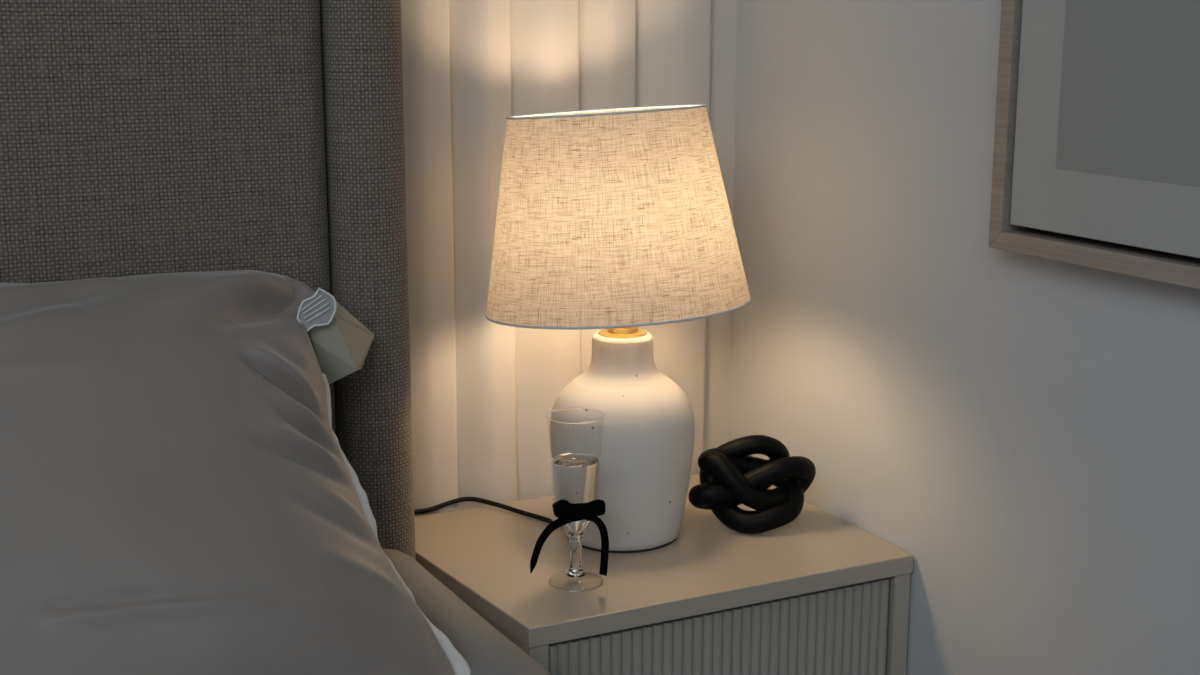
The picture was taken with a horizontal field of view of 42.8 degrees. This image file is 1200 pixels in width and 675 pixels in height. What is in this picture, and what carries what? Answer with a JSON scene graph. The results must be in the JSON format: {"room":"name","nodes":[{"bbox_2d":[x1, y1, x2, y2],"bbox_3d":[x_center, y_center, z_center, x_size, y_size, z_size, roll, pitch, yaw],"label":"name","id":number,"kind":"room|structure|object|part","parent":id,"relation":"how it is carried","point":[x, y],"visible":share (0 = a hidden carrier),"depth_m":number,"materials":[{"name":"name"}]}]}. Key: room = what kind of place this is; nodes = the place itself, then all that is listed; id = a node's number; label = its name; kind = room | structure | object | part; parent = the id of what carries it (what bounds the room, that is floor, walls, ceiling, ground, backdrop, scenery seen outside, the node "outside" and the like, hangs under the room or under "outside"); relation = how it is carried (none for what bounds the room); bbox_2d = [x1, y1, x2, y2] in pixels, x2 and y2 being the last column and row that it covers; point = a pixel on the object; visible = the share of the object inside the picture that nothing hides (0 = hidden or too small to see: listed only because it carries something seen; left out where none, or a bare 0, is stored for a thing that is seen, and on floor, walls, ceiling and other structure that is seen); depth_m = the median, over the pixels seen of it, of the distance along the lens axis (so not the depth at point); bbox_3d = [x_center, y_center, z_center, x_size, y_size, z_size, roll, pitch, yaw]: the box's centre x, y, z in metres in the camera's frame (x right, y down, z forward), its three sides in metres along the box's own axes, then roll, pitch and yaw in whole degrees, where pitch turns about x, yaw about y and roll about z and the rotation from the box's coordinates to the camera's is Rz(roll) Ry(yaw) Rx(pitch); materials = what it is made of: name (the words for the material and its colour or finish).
{"room":"bedroom","nodes":[
{"label":"bedroom","id":0,"kind":"room"},
{"bbox_2d":[729,0,1199,674],"bbox_3d":[1.017,-0.301,0.071,0.120,2.600,3.730,-6,13,-26],"label":"wall","id":1,"kind":"structure","parent":0,"point":[1024,428],"depth_m":1.42,"materials":[{"name":"white paint"}]},
{"bbox_2d":[988,0,1199,289],"bbox_3d":[0.483,-0.353,0.978,0.032,0.678,0.613,-6,13,-26],"label":"framed picture","id":2,"kind":"object","parent":1,"relation":"attached to","point":[1096,152],"visible":1,"depth_m":1.19,"materials":[{"name":"brown wood"}]},
{"bbox_3d":[0.350,-0.409,1.239,0.032,0.678,0.016,-6,13,-26],"label":"frame rail","id":3,"kind":"part","parent":2,"relation":"part of","materials":[{"name":"brown wood"}]},
{"bbox_3d":[0.483,-0.029,1.047,0.032,0.016,0.612,-6,13,-26],"label":"frame rail","id":4,"kind":"part","parent":2,"relation":"part of","materials":[{"name":"brown wood"}]},
{"bbox_2d":[1056,0,1199,186],"bbox_3d":[0.472,-0.352,0.972,0.001,0.533,0.468,-6,13,-26],"label":"print","id":5,"kind":"object","parent":2,"relation":"attached to","point":[1128,71],"depth_m":1.16},
{"bbox_3d":[-0.580,1.147,-0.365,3.629,0.050,3.850,-6,13,-26],"label":"floor","id":6,"kind":"structure","parent":0,"visible":0},
{"bbox_2d":[0,0,415,559],"bbox_3d":[-0.452,0.334,0.206,1.608,1.300,2.200,-6,13,-26],"label":"headboard","id":7,"kind":"object","parent":6,"relation":"on","point":[138,137],"visible":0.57,"depth_m":1.29,"materials":[{"name":"grey fabric"}]},
{"bbox_3d":[-0.945,0.036,1.073,1.538,1.080,0.112,-6,13,-26],"label":"headboard","id":8,"kind":"part","parent":7,"relation":"part of","materials":[{"name":"grey fabric"}]},
{"bbox_2d":[382,548,550,674],"bbox_3d":[-0.398,0.590,0.199,1.568,0.294,2.083,-6,13,-26],"label":"mattress","id":9,"kind":"object","parent":7,"relation":"on","point":[486,651],"visible":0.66,"depth_m":1.21,"materials":[{"name":"beige fabric"}]},
{"bbox_2d":[0,270,470,674],"bbox_3d":[-0.477,0.133,1.044,0.809,0.304,0.341,-6,13,-26],"label":"pillow","id":10,"kind":"object","parent":9,"relation":"on","point":[180,494],"visible":1,"depth_m":1.06,"materials":[{"name":"beige fabric"}]},
{"bbox_3d":[-0.232,-0.023,1.255,0.032,0.035,0.001,-6,13,-26],"label":"scalloped trim","id":11,"kind":"part","parent":10,"relation":"part of","materials":[{"name":"grey fabric"}]},
{"bbox_2d":[322,373,470,674],"bbox_3d":[-0.174,0.151,1.171,0.049,0.213,0.222,-10,16,-39],"label":"cushion","id":12,"kind":"object","parent":9,"relation":"on","point":[392,635],"depth_m":1.11,"materials":[{"name":"white fabric"}]},
{"bbox_2d":[414,473,912,674],"bbox_3d":[0.035,0.447,1.593,0.443,0.500,0.328,-6,13,-26],"label":"nightstand","id":13,"kind":"object","parent":6,"relation":"on","point":[816,593],"visible":0.8,"depth_m":1.46,"materials":[{"name":"beige wood"}]},
{"bbox_2d":[414,497,561,526],"bbox_3d":[-0.098,0.183,1.609,0.230,0.010,0.057,2,12,11],"label":"power cord","id":14,"kind":"object","parent":13,"relation":"on","point":[461,499],"visible":0.72,"depth_m":1.62,"materials":[{"name":"black plastic"}]},
{"bbox_3d":[-0.139,0.450,1.504,0.018,0.431,0.325,-7,14,-31],"label":"panel","id":15,"kind":"part","parent":13,"relation":"part of","materials":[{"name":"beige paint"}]},
{"bbox_2d":[546,408,603,591],"bbox_3d":[-0.022,0.149,1.405,0.053,0.161,0.053,1,12,6],"label":"champagne flute","id":16,"kind":"object","parent":13,"relation":"on","point":[575,475],"visible":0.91,"depth_m":1.39,"materials":[{"name":"clear glass"}]},
{"bbox_2d":[530,499,608,575],"bbox_3d":[-0.030,0.178,1.403,0.071,0.070,0.057,-1,12,-7],"label":"ribbon","id":17,"kind":"object","parent":16,"relation":"attached to","point":[565,511],"visible":0.98,"depth_m":1.38,"materials":[{"name":"black fabric"}]},
{"bbox_3d":[-0.022,0.199,1.416,0.017,0.045,0.017,-6,13,-26],"label":"stem","id":18,"kind":"part","parent":16,"relation":"part of","materials":[{"name":"clear glass"}]},
{"bbox_2d":[485,104,751,552],"bbox_3d":[0.018,-0.012,1.509,0.261,0.433,0.262,8,15,35],"label":"table lamp","id":19,"kind":"object","parent":13,"relation":"on","point":[614,221],"visible":0.94,"depth_m":1.41,"materials":[{"name":"fabric"}]},
{"bbox_3d":[0.012,-0.124,1.489,0.260,0.189,0.260,-8,11,-25],"label":"lamp shade","id":20,"kind":"part","parent":19,"relation":"part of","materials":[{"name":"fabric"}]},
{"bbox_2d":[598,327,646,337],"bbox_3d":[0.022,-0.030,1.505,0.048,0.054,0.048,-6,13,-26],"label":"socket","id":21,"kind":"object","parent":19,"relation":"attached to","point":[628,332],"depth_m":1.50,"materials":[{"name":"gold metal"}]},
{"bbox_3d":[0.116,0.458,1.465,0.368,0.424,0.020,-6,13,-26],"label":"fluted door","id":22,"kind":"part","parent":13,"relation":"part of","materials":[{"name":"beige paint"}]},
{"bbox_2d":[688,435,815,533],"bbox_3d":[0.156,0.149,1.568,0.132,0.093,0.068,0,12,-2],"label":"knot sculpture","id":23,"kind":"object","parent":13,"relation":"on","point":[730,477],"visible":1,"depth_m":1.55,"materials":[{"name":"black plastic"}]},
{"bbox_3d":[0.225,0.412,1.681,0.018,0.431,0.322,-6,13,-26],"label":"panel","id":24,"kind":"part","parent":13,"relation":"part of","materials":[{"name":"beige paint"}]},
{"bbox_3d":[-1.412,-0.498,0.990,3.629,2.600,0.120,-6,13,-26],"label":"wall","id":25,"kind":"structure","parent":0,"visible":0},
{"bbox_2d":[401,0,736,516],"bbox_3d":[-0.843,-0.512,1.151,2.228,2.500,0.024,-6,13,-26],"label":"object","id":26,"kind":"object","parent":25,"relation":"hanging from","point":[483,391],"visible":0.27,"depth_m":1.61,"materials":[{"name":"white fabric"}]}
]}

